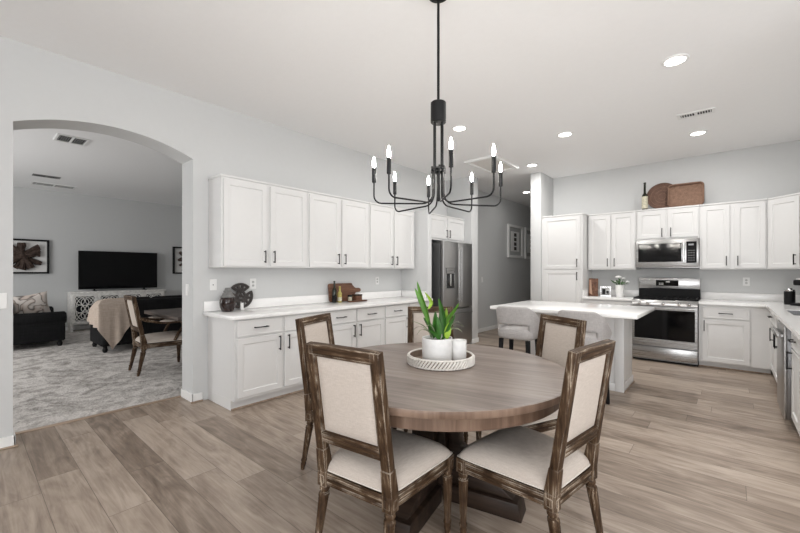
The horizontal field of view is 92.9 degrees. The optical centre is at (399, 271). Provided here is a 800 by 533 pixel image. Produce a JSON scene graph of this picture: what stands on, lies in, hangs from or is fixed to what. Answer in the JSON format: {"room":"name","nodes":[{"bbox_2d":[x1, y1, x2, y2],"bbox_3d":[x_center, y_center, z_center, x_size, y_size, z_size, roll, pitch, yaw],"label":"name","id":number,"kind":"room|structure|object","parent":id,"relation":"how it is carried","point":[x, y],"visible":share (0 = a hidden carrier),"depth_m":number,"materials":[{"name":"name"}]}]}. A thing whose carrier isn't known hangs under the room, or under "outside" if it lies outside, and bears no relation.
{"room":"eat-in kitchen","nodes":[
{"label":"eat-in kitchen","id":0,"kind":"room"},
{"bbox_2d":[13,186,181,326],"bbox_3d":[-7.451,-0.215,8.611,0.140,3.090,8.740,0,0,41],"label":"wall","id":1,"kind":"structure","parent":0,"point":[71,223],"depth_m":8.69,"materials":[{"name":"paint"}]},
{"bbox_2d":[13,238,48,273],"bbox_3d":[-7.866,-0.318,7.918,0.167,0.725,0.830,0,0,41],"label":"picture","id":2,"kind":"object","parent":1,"relation":"attached to","point":[30,256],"visible":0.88,"depth_m":8.01},
{"bbox_2d":[65,325,89,330],"bbox_3d":[-7.347,1.286,8.614,0.014,0.087,8.600,0,0,41],"label":"baseboard","id":3,"kind":"structure","parent":1,"relation":"attached to","point":[85,326],"depth_m":8.65,"materials":[{"name":"paint"}]},
{"bbox_2d":[173,247,181,273],"bbox_3d":[-5.734,-0.300,10.379,0.171,0.720,0.820,0,0,41],"label":"picture","id":4,"kind":"object","parent":1,"relation":"attached to","point":[177,251],"visible":0.16,"depth_m":10.18},
{"bbox_2d":[13,329,181,431],"bbox_3d":[-4.823,1.387,6.427,6.894,0.126,9.000,0,0,41],"label":"floor","id":5,"kind":"structure","parent":0,"point":[53,383],"depth_m":4.66,"materials":[{"name":"grey carpet"}]},
{"bbox_2d":[13,306,66,345],"bbox_3d":[-6.933,0.918,6.965,1.710,0.809,1.030,0,0,41],"label":"loveseat","id":6,"kind":"object","parent":5,"relation":"on","point":[28,328],"visible":0.72,"depth_m":6.54,"materials":[{"name":"black fabric"}]},
{"bbox_2d":[13,291,50,313],"bbox_3d":[-6.532,0.610,6.717,0.555,0.513,0.199,0,0,-42],"label":"throw pillow","id":7,"kind":"object","parent":6,"relation":"on","point":[34,303],"visible":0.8,"depth_m":6.67,"materials":[{"name":"beige fabric"}]},
{"bbox_2d":[67,289,165,331],"bbox_3d":[-6.691,0.886,9.057,0.386,0.873,1.854,0,0,41],"label":"media console","id":8,"kind":"object","parent":5,"relation":"on","point":[79,303],"visible":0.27,"depth_m":8.47,"materials":[{"name":"white wood"}]},
{"bbox_2d":[78,251,156,290],"bbox_3d":[-6.676,-0.011,9.078,0.260,0.918,1.550,0,0,41],"label":"television","id":9,"kind":"object","parent":8,"relation":"on","point":[96,269],"visible":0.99,"depth_m":9.02,"materials":[{"name":"black glass"}]},
{"bbox_2d":[90,295,181,352],"bbox_3d":[-4.439,0.886,7.193,0.910,0.874,2.140,0,0,41],"label":"sofa","id":10,"kind":"object","parent":5,"relation":"on","point":[171,301],"visible":0.2,"depth_m":6.62,"materials":[{"name":"black fabric"}]},
{"bbox_2d":[87,298,129,349],"bbox_3d":[-4.859,0.855,6.393,0.669,0.826,0.571,0,0,41],"label":"throw blanket","id":11,"kind":"object","parent":10,"relation":"on","point":[109,316],"visible":0.82,"depth_m":6.19,"materials":[{"name":"beige fabric"}]},
{"bbox_2d":[122,296,150,298],"bbox_3d":[-4.672,0.656,6.657,0.180,0.415,0.541,0,0,41],"label":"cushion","id":12,"kind":"object","parent":10,"relation":"on","point":[146,297],"depth_m":6.71,"materials":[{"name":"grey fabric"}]},
{"bbox_2d":[152,295,181,297],"bbox_3d":[-4.307,0.656,7.078,0.180,0.415,0.541,0,0,41],"label":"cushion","id":13,"kind":"object","parent":10,"relation":"on","point":[170,296],"depth_m":7.01,"materials":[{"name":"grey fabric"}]},
{"bbox_2d":[123,295,181,376],"bbox_3d":[-3.267,0.817,5.151,0.599,1.012,0.712,0,0,43],"label":"armchair","id":14,"kind":"object","parent":5,"relation":"on","point":[173,338],"visible":0.8,"depth_m":4.98,"materials":[{"name":"brown wood"}]},
{"bbox_2d":[135,331,181,342],"bbox_3d":[-3.227,0.879,5.193,0.542,0.082,0.586,0,0,43],"label":"seat cushion","id":15,"kind":"object","parent":14,"relation":"on","point":[169,336],"depth_m":5.04,"materials":[{"name":"fabric"}]},
{"bbox_2d":[144,308,181,320],"bbox_3d":[-2.572,0.944,5.859,1.320,0.757,2.010,0,0,41],"label":"dining table","id":16,"kind":"object","parent":5,"relation":"on","point":[175,314],"visible":0.06,"depth_m":5.23,"materials":[{"name":"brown wood"}]},
{"bbox_2d":[0,36,530,437],"bbox_3d":[-0.139,-0.215,6.338,0.290,3.090,14.600,0,0,41],"label":"wall","id":17,"kind":"structure","parent":0,"point":[40,88],"depth_m":3.94,"materials":[{"name":"paint"}]},
{"bbox_2d":[0,293,6,308],"bbox_3d":[-2.994,0.220,2.812,0.010,0.118,0.120,0,0,41],"label":"light switch","id":18,"kind":"object","parent":17,"relation":"attached to","point":[3,296],"visible":1,"depth_m":2.84,"materials":[{"name":"white plastic"}]},
{"bbox_2d":[0,388,202,450],"bbox_3d":[-3.529,1.286,2.414,0.304,0.087,4.228,0,0,41],"label":"baseboard","id":19,"kind":"structure","parent":17,"relation":"attached to","point":[7,441],"depth_m":3.84,"materials":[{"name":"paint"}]},
{"bbox_2d":[186,284,188,295],"bbox_3d":[-2.209,0.190,3.941,0.075,0.118,0.010,0,0,41],"label":"light switch","id":20,"kind":"object","parent":17,"relation":"attached to","point":[187,285],"visible":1,"depth_m":3.93,"materials":[{"name":"white plastic"}]},
{"bbox_2d":[209,279,216,290],"bbox_3d":[-1.967,0.140,3.999,0.010,0.118,0.075,0,0,41],"label":"cable plate","id":21,"kind":"object","parent":17,"relation":"attached to","point":[212,282],"visible":1,"depth_m":3.99,"materials":[{"name":"white plastic"}]},
{"bbox_2d":[250,279,255,288],"bbox_3d":[-1.676,0.140,4.333,0.011,0.118,0.075,0,0,41],"label":"wall outlet","id":22,"kind":"object","parent":17,"relation":"attached to","point":[252,281],"visible":1,"depth_m":4.33,"materials":[{"name":"white plastic"}]},
{"bbox_2d":[208,173,307,267],"bbox_3d":[-1.538,-0.507,4.236,0.341,0.930,1.034,0,0,41],"label":"upper cabinet","id":23,"kind":"object","parent":17,"relation":"attached to","point":[253,223],"visible":1,"depth_m":4.05,"materials":[{"name":"paint"}]},
{"bbox_2d":[203,290,400,311],"bbox_3d":[-1.004,0.363,5.100,0.019,0.106,3.121,0,0,41],"label":"backsplash","id":24,"kind":"structure","parent":17,"relation":"attached to","point":[293,300],"depth_m":4.71,"materials":[{"name":"white stone"}]},
{"bbox_2d":[307,190,368,268],"bbox_3d":[-0.864,-0.507,5.014,0.341,0.930,1.022,0,0,41],"label":"upper cabinet","id":25,"kind":"object","parent":17,"relation":"attached to","point":[337,226],"visible":0.94,"depth_m":4.87,"materials":[{"name":"paint"}]},
{"bbox_2d":[368,202,414,268],"bbox_3d":[-0.194,-0.507,5.787,0.341,0.930,1.022,0,0,41],"label":"upper cabinet","id":26,"kind":"object","parent":17,"relation":"attached to","point":[390,231],"visible":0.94,"depth_m":5.64,"materials":[{"name":"paint"}]},
{"bbox_2d":[402,290,425,297],"bbox_3d":[0.218,0.363,6.121,0.486,0.106,0.019,0,0,41],"label":"backsplash","id":27,"kind":"structure","parent":17,"relation":"attached to","point":[405,293],"depth_m":6.15,"materials":[{"name":"white stone"}]},
{"bbox_2d":[432,213,463,242],"bbox_3d":[0.661,-0.753,6.712,0.421,0.437,1.240,0,0,41],"label":"upper cabinet","id":28,"kind":"object","parent":17,"relation":"attached to","point":[444,228],"visible":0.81,"depth_m":6.66,"materials":[{"name":"paint"}]},
{"bbox_2d":[478,324,510,332],"bbox_3d":[2.913,1.286,9.630,0.014,0.087,5.628,0,0,41],"label":"baseboard","id":29,"kind":"structure","parent":17,"relation":"attached to","point":[493,326],"depth_m":8.56,"materials":[{"name":"paint"}]},
{"bbox_2d":[507,224,522,257],"bbox_3d":[2.917,-0.755,9.605,0.049,0.820,0.860,0,0,41],"label":"framed picture","id":30,"kind":"object","parent":17,"relation":"attached to","point":[514,232],"visible":1,"depth_m":9.58,"materials":[{"name":"paint"}]},
{"bbox_2d":[524,227,530,258],"bbox_3d":[3.585,-0.755,10.376,0.049,0.820,0.860,0,0,41],"label":"framed picture","id":31,"kind":"object","parent":17,"relation":"attached to","point":[527,231],"visible":0.42,"depth_m":10.20,"materials":[{"name":"paint"}]},
{"bbox_2d":[0,0,799,206],"bbox_3d":[0.054,-1.835,6.171,14.800,0.150,15.000,0,0,41],"label":"ceiling","id":32,"kind":"structure","parent":0,"point":[357,75],"depth_m":3.36,"materials":[{"name":"paint"}]},
{"bbox_2d":[32,174,60,178],"bbox_3d":[-6.521,-1.754,7.012,0.160,0.012,0.380,0,0,41],"label":"ceiling vent","id":33,"kind":"object","parent":32,"relation":"in","point":[39,175],"visible":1,"depth_m":6.99,"materials":[{"name":"grey metal"}]},
{"bbox_2d":[30,181,76,189],"bbox_3d":[-7.068,-1.754,7.763,0.350,0.012,0.680,0,0,41],"label":"ceiling vent","id":34,"kind":"object","parent":32,"relation":"in","point":[32,182],"visible":1,"depth_m":7.76,"materials":[{"name":"metal"}]},
{"bbox_2d":[53,133,89,145],"bbox_3d":[-4.376,-1.754,5.067,0.350,0.012,0.330,0,0,41],"label":"ceiling vent","id":35,"kind":"object","parent":32,"relation":"in","point":[59,137],"visible":1,"depth_m":5.06,"materials":[{"name":"metal"}]},
{"bbox_2d":[372,0,502,213],"bbox_3d":[0.242,-1.086,2.395,0.751,1.345,0.773,0,0,21],"label":"chandelier","id":36,"kind":"object","parent":32,"relation":"hanging from","point":[438,106],"visible":1,"depth_m":2.36,"materials":[{"name":"black metal"}]},
{"bbox_2d":[452,125,466,130],"bbox_3d":[0.729,-1.754,4.660,0.194,0.012,0.194,0,0,41],"label":"recessed light","id":37,"kind":"object","parent":32,"relation":"in","point":[457,127],"visible":1,"depth_m":4.65,"materials":[{"name":"paint"}]},
{"bbox_2d":[464,155,518,173],"bbox_3d":[1.507,-1.743,6.223,0.530,0.034,0.880,0,0,41],"label":"ceiling hatch","id":38,"kind":"object","parent":32,"relation":"attached to","point":[483,163],"visible":0.83,"depth_m":6.19,"materials":[{"name":"paint"}]},
{"bbox_2d":[526,163,537,166],"bbox_3d":[2.180,-1.754,6.274,0.194,0.012,0.194,0,0,41],"label":"recessed light","id":39,"kind":"object","parent":32,"relation":"in","point":[531,164],"visible":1,"depth_m":6.28,"materials":[{"name":"paint"}]},
{"bbox_2d":[557,131,572,136],"bbox_3d":[2.111,-1.754,4.866,0.194,0.012,0.194,0,0,41],"label":"recessed light","id":40,"kind":"object","parent":32,"relation":"in","point":[566,133],"visible":1,"depth_m":4.86,"materials":[{"name":"paint"}]},
{"bbox_2d":[661,53,689,66],"bbox_3d":[2.290,-1.754,3.163,0.194,0.012,0.194,0,0,41],"label":"recessed light","id":41,"kind":"object","parent":32,"relation":"in","point":[677,59],"visible":1,"depth_m":3.16,"materials":[{"name":"paint"}]},
{"bbox_2d":[677,107,714,119],"bbox_3d":[3.291,-1.754,4.227,0.330,0.012,0.160,0,0,41],"label":"ceiling vent","id":42,"kind":"object","parent":32,"relation":"in","point":[708,110],"visible":1,"depth_m":4.22,"materials":[{"name":"metal"}]},
{"bbox_2d":[688,130,707,135],"bbox_3d":[3.780,-1.754,4.822,0.194,0.012,0.194,0,0,41],"label":"recessed light","id":43,"kind":"object","parent":32,"relation":"in","point":[700,132],"visible":1,"depth_m":4.82,"materials":[{"name":"paint"}]},
{"bbox_2d":[0,325,799,532],"bbox_3d":[2.699,1.390,3.881,7.802,0.120,15.000,0,0,41],"label":"floor","id":44,"kind":"structure","parent":0,"point":[685,448],"depth_m":2.54,"materials":[{"name":"brown wood"}]},
{"bbox_2d":[15,395,180,434],"bbox_3d":[-2.744,1.325,3.564,0.045,0.011,1.271,0,0,41],"label":"trim","id":45,"kind":"structure","parent":44,"relation":"on","point":[174,397],"depth_m":3.47,"materials":[{"name":"brown wood"}]},
{"bbox_2d":[208,312,321,410],"bbox_3d":[-1.425,0.891,4.135,0.640,0.875,1.020,0,0,41],"label":"base cabinet","id":46,"kind":"object","parent":44,"relation":"on","point":[253,361],"visible":0.79,"depth_m":3.79,"materials":[{"name":"paint"}]},
{"bbox_2d":[203,290,432,319],"bbox_3d":[-0.763,0.381,4.902,0.642,0.142,3.147,0,0,41],"label":"countertop","id":47,"kind":"structure","parent":46,"relation":"on","point":[276,306],"depth_m":4.53,"materials":[{"name":"white stone"}]},
{"bbox_2d":[219,288,235,311],"bbox_3d":[-1.792,0.291,3.949,0.158,0.247,0.158,0,0,41],"label":"lidded jar","id":48,"kind":"object","parent":47,"relation":"on","point":[227,302],"visible":1,"depth_m":3.90,"materials":[{"name":"glass"}]},
{"bbox_2d":[231,283,252,309],"bbox_3d":[-1.735,0.270,4.156,0.069,0.290,0.280,0,0,41],"label":"disc","id":49,"kind":"object","parent":47,"relation":"on","point":[242,289],"visible":0.89,"depth_m":4.17,"materials":[{"name":"black plastic"}]},
{"bbox_2d":[332,281,336,302],"bbox_3d":[-0.876,0.270,5.075,0.062,0.290,0.062,0,0,41],"label":"bottle","id":50,"kind":"object","parent":47,"relation":"on","point":[334,291],"visible":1,"depth_m":5.05,"materials":[{"name":"green glass"}]},
{"bbox_2d":[337,286,341,301],"bbox_3d":[-0.814,0.307,5.131,0.062,0.215,0.062,0,0,41],"label":"bottle","id":51,"kind":"object","parent":47,"relation":"on","point":[339,294],"visible":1,"depth_m":5.12,"materials":[{"name":"yellow glass"}]},
{"bbox_2d":[328,283,360,301],"bbox_3d":[-0.766,0.288,5.324,0.045,0.250,0.585,0,0,41],"label":"cutting board","id":52,"kind":"object","parent":47,"relation":"on","point":[347,289],"visible":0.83,"depth_m":5.30,"materials":[{"name":"brown wood"}]},
{"bbox_2d":[352,294,361,299],"bbox_3d":[-0.604,0.368,5.366,0.096,0.094,0.116,0,0,41],"label":"box","id":53,"kind":"object","parent":47,"relation":"on","point":[354,296],"visible":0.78,"depth_m":5.33,"materials":[{"name":"brown wood"}]},
{"bbox_2d":[295,313,396,469],"bbox_3d":[-0.367,0.823,2.662,0.584,1.012,0.519,0,0,20],"label":"dining chair","id":54,"kind":"object","parent":44,"relation":"on","point":[316,328],"visible":0.23,"depth_m":2.56,"materials":[{"name":"brown wood"}]},
{"bbox_2d":[322,306,383,347],"bbox_3d":[-0.755,0.891,4.909,0.640,0.875,1.020,0,0,41],"label":"base cabinet","id":55,"kind":"object","parent":44,"relation":"on","point":[355,327],"visible":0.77,"depth_m":4.75,"materials":[{"name":"paint"}]},
{"bbox_2d":[305,341,453,532],"bbox_3d":[-0.096,0.823,1.836,0.519,1.012,0.584,0,0,33],"label":"dining chair","id":56,"kind":"object","parent":44,"relation":"on","point":[377,464],"visible":1,"depth_m":1.66,"materials":[{"name":"brown wood"}]},
{"bbox_2d":[328,428,450,489],"bbox_3d":[-0.070,0.885,1.876,0.502,0.082,0.480,0,0,33],"label":"seat cushion","id":57,"kind":"object","parent":56,"relation":"on","point":[416,457],"depth_m":1.74,"materials":[{"name":"fabric"}]},
{"bbox_2d":[384,301,428,343],"bbox_3d":[-0.085,0.891,5.682,0.640,0.875,1.020,0,0,41],"label":"base cabinet","id":58,"kind":"object","parent":44,"relation":"on","point":[396,315],"visible":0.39,"depth_m":5.30,"materials":[{"name":"paint"}]},
{"bbox_2d":[404,306,467,443],"bbox_3d":[0.276,0.823,3.192,0.519,1.012,0.584,0,0,0],"label":"dining chair","id":59,"kind":"object","parent":44,"relation":"on","point":[415,314],"visible":0.14,"depth_m":3.43,"materials":[{"name":"brown wood"}]},
{"bbox_2d":[432,241,472,343],"bbox_3d":[0.803,0.406,6.677,0.641,1.808,0.915,0,0,41],"label":"refrigerator","id":60,"kind":"object","parent":44,"relation":"on","point":[451,261],"visible":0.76,"depth_m":6.43,"materials":[{"name":"metal"}]},
{"bbox_2d":[362,342,564,532],"bbox_3d":[0.226,0.950,2.305,1.510,0.759,1.510,0,0,29],"label":"dining table","id":61,"kind":"object","parent":44,"relation":"on","point":[504,388],"visible":0.5,"depth_m":1.94,"materials":[{"name":"brown wood"}]},
{"bbox_2d":[407,348,474,370],"bbox_3d":[0.254,0.539,2.373,0.421,0.058,0.421,0,0,41],"label":"round tray","id":62,"kind":"object","parent":61,"relation":"on","point":[414,357],"visible":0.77,"depth_m":2.21,"materials":[{"name":"white wood"}]},
{"bbox_2d":[413,282,462,360],"bbox_3d":[0.235,0.308,2.370,0.326,0.499,0.195,0,0,0],"label":"potted plant","id":63,"kind":"object","parent":62,"relation":"on","point":[437,345],"visible":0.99,"depth_m":2.32,"materials":[{"name":"green plant"}]},
{"bbox_2d":[452,339,466,359],"bbox_3d":[0.372,0.494,2.393,0.095,0.126,0.095,0,0,41],"label":"candle jar","id":64,"kind":"object","parent":62,"relation":"on","point":[459,346],"visible":0.8,"depth_m":2.35,"materials":[{"name":"white ceramic"}]},
{"bbox_2d":[496,306,539,353],"bbox_3d":[1.333,0.855,4.264,0.462,0.950,0.418,0,0,39],"label":"counter stool","id":65,"kind":"object","parent":44,"relation":"on","point":[515,316],"visible":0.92,"depth_m":4.10,"materials":[{"name":"white fabric"}]},
{"bbox_2d":[476,314,586,449],"bbox_3d":[0.886,0.823,2.590,0.584,1.012,0.519,0,0,-19],"label":"dining chair","id":66,"kind":"object","parent":44,"relation":"on","point":[557,335],"visible":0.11,"depth_m":2.63,"materials":[{"name":"beige fabric"}]},
{"bbox_2d":[524,409,558,424],"bbox_3d":[0.841,0.885,2.574,0.480,0.082,0.502,0,0,-19],"label":"seat cushion","id":67,"kind":"object","parent":66,"relation":"on","point":[552,418],"depth_m":2.36,"materials":[{"name":"fabric"}]},
{"bbox_2d":[456,339,615,532],"bbox_3d":[0.661,0.823,1.855,0.519,1.012,0.584,0,0,-41],"label":"dining chair","id":68,"kind":"object","parent":44,"relation":"on","point":[535,466],"visible":0.99,"depth_m":1.72,"materials":[{"name":"brown wood"}]},
{"bbox_2d":[459,426,588,487],"bbox_3d":[0.630,0.885,1.891,0.502,0.082,0.480,0,0,-41],"label":"seat cushion","id":69,"kind":"object","parent":68,"relation":"on","point":[520,455],"depth_m":1.78,"materials":[{"name":"fabric"}]},
{"bbox_2d":[542,213,591,302],"bbox_3d":[2.954,0.178,6.722,0.686,2.301,0.640,0,0,41],"label":"pantry cabinet","id":70,"kind":"object","parent":44,"relation":"on","point":[565,272],"visible":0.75,"depth_m":6.48,"materials":[{"name":"paint"}]},
{"bbox_2d":[490,300,654,392],"bbox_3d":[2.043,0.873,4.528,1.530,0.913,1.160,0,0,41],"label":"kitchen island","id":71,"kind":"object","parent":44,"relation":"on","point":[619,318],"visible":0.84,"depth_m":4.24,"materials":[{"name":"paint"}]},
{"bbox_2d":[490,300,654,318],"bbox_3d":[2.043,0.435,4.528,1.530,0.038,1.160,0,0,41],"label":"island countertop","id":72,"kind":"structure","parent":71,"relation":"on","point":[605,310],"depth_m":4.27,"materials":[{"name":"white stone"}]},
{"bbox_2d":[557,310,611,403],"bbox_3d":[1.843,0.855,3.809,0.462,0.950,0.418,0,0,45],"label":"counter stool","id":73,"kind":"object","parent":44,"relation":"on","point":[597,324],"visible":0.44,"depth_m":3.60,"materials":[{"name":"white fabric"}]},
{"bbox_2d":[583,299,631,305],"bbox_3d":[3.473,0.891,6.266,0.716,0.875,0.650,0,0,41],"label":"base cabinet","id":74,"kind":"object","parent":44,"relation":"on","point":[589,301],"visible":0.06,"depth_m":6.03,"materials":[{"name":"paint"}]},
{"bbox_2d":[582,289,638,300],"bbox_3d":[3.477,0.381,6.270,0.717,0.142,0.642,0,0,41],"label":"countertop","id":75,"kind":"structure","parent":74,"relation":"on","point":[628,294],"depth_m":6.31,"materials":[{"name":"white stone"}]},
{"bbox_2d":[589,278,597,295],"bbox_3d":[3.272,0.266,6.431,0.144,0.297,0.048,0,0,35],"label":"cutting board","id":76,"kind":"object","parent":75,"relation":"on","point":[593,282],"visible":0.98,"depth_m":6.42,"materials":[{"name":"brown wood"}]},
{"bbox_2d":[600,286,610,296],"bbox_3d":[3.423,0.331,6.329,0.160,0.168,0.050,0,0,31],"label":"photo frame","id":77,"kind":"object","parent":75,"relation":"on","point":[604,290],"visible":0.98,"depth_m":6.31,"materials":[{"name":"white metal"}]},
{"bbox_2d":[611,276,629,296],"bbox_3d":[3.582,0.241,6.176,0.263,0.348,0.261,0,0,41],"label":"flower vase","id":78,"kind":"object","parent":75,"relation":"on","point":[619,288],"visible":0.99,"depth_m":6.15,"materials":[{"name":"white ceramic"}]},
{"bbox_2d":[632,278,699,366],"bbox_3d":[4.010,0.716,5.730,0.786,1.227,0.717,0,0,41],"label":"range","id":79,"kind":"object","parent":44,"relation":"on","point":[669,333],"visible":1,"depth_m":5.55,"materials":[{"name":"metal"}]},
{"bbox_2d":[634,298,699,301],"bbox_3d":[4.012,0.426,5.733,0.786,0.016,0.560,0,0,41],"label":"cooktop","id":80,"kind":"object","parent":79,"relation":"in","point":[635,299],"depth_m":5.55,"materials":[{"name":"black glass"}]},
{"bbox_2d":[699,304,770,374],"bbox_3d":[4.622,0.891,5.271,0.726,0.875,0.650,0,0,41],"label":"base cabinet","id":81,"kind":"object","parent":44,"relation":"on","point":[736,338],"visible":0.98,"depth_m":5.05,"materials":[{"name":"paint"}]},
{"bbox_2d":[698,292,799,339],"bbox_3d":[3.807,0.381,3.891,1.304,0.142,3.807,0,0,41],"label":"countertop","id":82,"kind":"structure","parent":81,"relation":"on","point":[774,303],"depth_m":5.10,"materials":[{"name":"white stone"}]},
{"bbox_2d":[784,288,795,304],"bbox_3d":[4.907,0.312,4.786,0.104,0.205,0.104,0,0,41],"label":"canister","id":83,"kind":"object","parent":82,"relation":"on","point":[789,293],"visible":0.88,"depth_m":4.75,"materials":[{"name":"black metal"}]},
{"bbox_2d":[787,310,799,315],"bbox_3d":[4.131,0.520,3.757,0.393,0.190,0.748,0,0,41],"label":"sink","id":84,"kind":"object","parent":82,"relation":"in","point":[797,313],"visible":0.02,"depth_m":4.11,"materials":[{"name":"metal"}]},
{"bbox_2d":[790,278,799,305],"bbox_3d":[4.952,0.250,4.569,0.330,0.330,0.220,0,0,-9],"label":"coffee maker","id":85,"kind":"object","parent":82,"relation":"on","point":[797,281],"visible":1,"depth_m":4.62,"materials":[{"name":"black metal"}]},
{"bbox_2d":[767,312,775,374],"bbox_3d":[4.698,0.891,4.407,0.625,0.875,0.655,0,0,41],"label":"base cabinet","id":86,"kind":"object","parent":44,"relation":"on","point":[771,316],"visible":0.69,"depth_m":4.58,"materials":[{"name":"paint"}]},
{"bbox_2d":[773,316,778,381],"bbox_3d":[4.170,0.891,3.797,0.625,0.875,0.955,0,0,41],"label":"base cabinet","id":87,"kind":"object","parent":44,"relation":"on","point":[775,317],"visible":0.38,"depth_m":4.21,"materials":[{"name":"paint"}]},
{"bbox_2d":[771,320,792,420],"bbox_3d":[3.624,0.895,3.230,0.645,0.867,0.600,0,0,41],"label":"dishwasher","id":88,"kind":"object","parent":44,"relation":"on","point":[782,333],"visible":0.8,"depth_m":3.21,"materials":[{"name":"metal"}]},
{"bbox_2d":[786,332,798,433],"bbox_3d":[3.302,0.891,2.796,0.625,0.875,0.460,0,0,41],"label":"base cabinet","id":89,"kind":"object","parent":44,"relation":"on","point":[794,341],"visible":0.94,"depth_m":2.99,"materials":[{"name":"paint"}]},
{"bbox_2d":[799,340,799,435],"bbox_3d":[2.986,0.891,2.431,0.625,0.875,0.500,0,0,41],"label":"base cabinet","id":90,"kind":"object","parent":44,"relation":"on","point":[799,340],"visible":0.78,"depth_m":2.77,"materials":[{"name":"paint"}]},
{"bbox_2d":[402,210,431,297],"bbox_3d":[0.263,0.180,6.165,0.545,2.300,0.100,0,0,41],"label":"refrigerator side panel","id":91,"kind":"object","parent":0,"point":[421,273],"visible":0.26,"depth_m":6.03,"materials":[{"name":"paint"}]},
{"bbox_2d":[447,176,477,343],"bbox_3d":[1.188,-0.215,7.240,0.535,3.090,0.240,0,0,41],"label":"wall","id":92,"kind":"structure","parent":0,"point":[460,190],"depth_m":7.08,"materials":[{"name":"paint"}]},
{"bbox_2d":[472,337,478,343],"bbox_3d":[1.205,1.286,7.234,0.529,0.087,0.254,0,0,41],"label":"baseboard","id":93,"kind":"structure","parent":92,"relation":"attached to","point":[475,340],"depth_m":7.06,"materials":[{"name":"paint"}]},
{"bbox_2d":[531,172,552,300],"bbox_3d":[2.625,-0.215,7.013,0.185,3.090,0.638,0,0,41],"label":"wall","id":94,"kind":"structure","parent":0,"point":[541,184],"depth_m":6.77,"materials":[{"name":"paint"}]},
{"bbox_2d":[553,140,799,298],"bbox_3d":[4.247,-0.215,6.125,3.800,3.090,0.140,0,0,41],"label":"wall","id":95,"kind":"structure","parent":0,"point":[772,170],"depth_m":5.71,"materials":[{"name":"paint"}]},
{"bbox_2d":[583,289,588,296],"bbox_3d":[3.234,0.363,6.524,0.018,0.106,0.577,0,0,41],"label":"backsplash","id":96,"kind":"structure","parent":95,"relation":"attached to","point":[585,292],"depth_m":6.38,"materials":[{"name":"white stone"}]},
{"bbox_2d":[588,210,639,269],"bbox_3d":[3.573,-0.501,6.372,0.706,0.942,0.361,0,0,41],"label":"upper cabinet","id":97,"kind":"object","parent":95,"relation":"attached to","point":[611,236],"visible":0.96,"depth_m":6.25,"materials":[{"name":"paint"}]},
{"bbox_2d":[598,289,638,296],"bbox_3d":[3.688,0.363,6.499,0.697,0.106,0.019,0,0,41],"label":"backsplash","id":98,"kind":"structure","parent":95,"relation":"attached to","point":[634,293],"depth_m":6.37,"materials":[{"name":"white stone"}]},
{"bbox_2d":[636,205,699,239],"bbox_3d":[4.140,-0.732,5.880,0.789,0.480,0.361,0,0,41],"label":"upper cabinet","id":99,"kind":"object","parent":95,"relation":"attached to","point":[678,222],"visible":0.94,"depth_m":5.75,"materials":[{"name":"paint"}]},
{"bbox_2d":[642,182,647,209],"bbox_3d":[3.895,-1.193,6.046,0.086,0.440,0.086,0,0,41],"label":"wine bottle","id":100,"kind":"object","parent":99,"relation":"on","point":[644,196],"visible":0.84,"depth_m":6.02,"materials":[{"name":"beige glass"}]},
{"bbox_2d":[647,183,671,208],"bbox_3d":[4.127,-1.186,5.979,0.427,0.423,0.094,0,0,41],"label":"basket tray","id":101,"kind":"object","parent":99,"relation":"on","point":[658,194],"visible":0.8,"depth_m":6.01,"materials":[{"name":"wicker"}]},
{"bbox_2d":[636,238,699,268],"bbox_3d":[4.115,-0.269,5.851,0.783,0.442,0.438,0,0,41],"label":"microwave","id":102,"kind":"object","parent":99,"relation":"attached to","point":[682,252],"visible":1,"depth_m":5.70,"materials":[{"name":"metal"}]},
{"bbox_2d":[668,181,703,206],"bbox_3d":[4.296,-1.155,5.715,0.442,0.359,0.109,0,0,39],"label":"basket tray","id":103,"kind":"object","parent":99,"relation":"on","point":[691,193],"visible":0.91,"depth_m":5.72,"materials":[{"name":"wicker"}]},
{"bbox_2d":[700,198,766,269],"bbox_3d":[4.707,-0.501,5.389,0.707,0.942,0.361,0,0,41],"label":"upper cabinet","id":104,"kind":"object","parent":95,"relation":"attached to","point":[733,235],"visible":1,"depth_m":5.26,"materials":[{"name":"paint"}]},
{"bbox_2d":[743,278,749,285],"bbox_3d":[4.942,0.145,5.422,0.075,0.118,0.011,0,0,41],"label":"wall outlet","id":105,"kind":"object","parent":95,"relation":"attached to","point":[746,281],"visible":1,"depth_m":5.42,"materials":[{"name":"white plastic"}]},
{"bbox_2d":[701,292,799,302],"bbox_3d":[5.040,0.363,5.329,1.284,0.106,0.019,0,0,41],"label":"backsplash","id":106,"kind":"structure","parent":95,"relation":"attached to","point":[704,295],"depth_m":5.42,"materials":[{"name":"white stone"}]},
{"bbox_2d":[767,192,799,268],"bbox_3d":[5.119,-0.501,4.864,0.597,0.942,0.616,0,0,41],"label":"upper cabinet","id":107,"kind":"object","parent":95,"relation":"attached to","point":[783,212],"visible":0.94,"depth_m":4.85,"materials":[{"name":"paint"}]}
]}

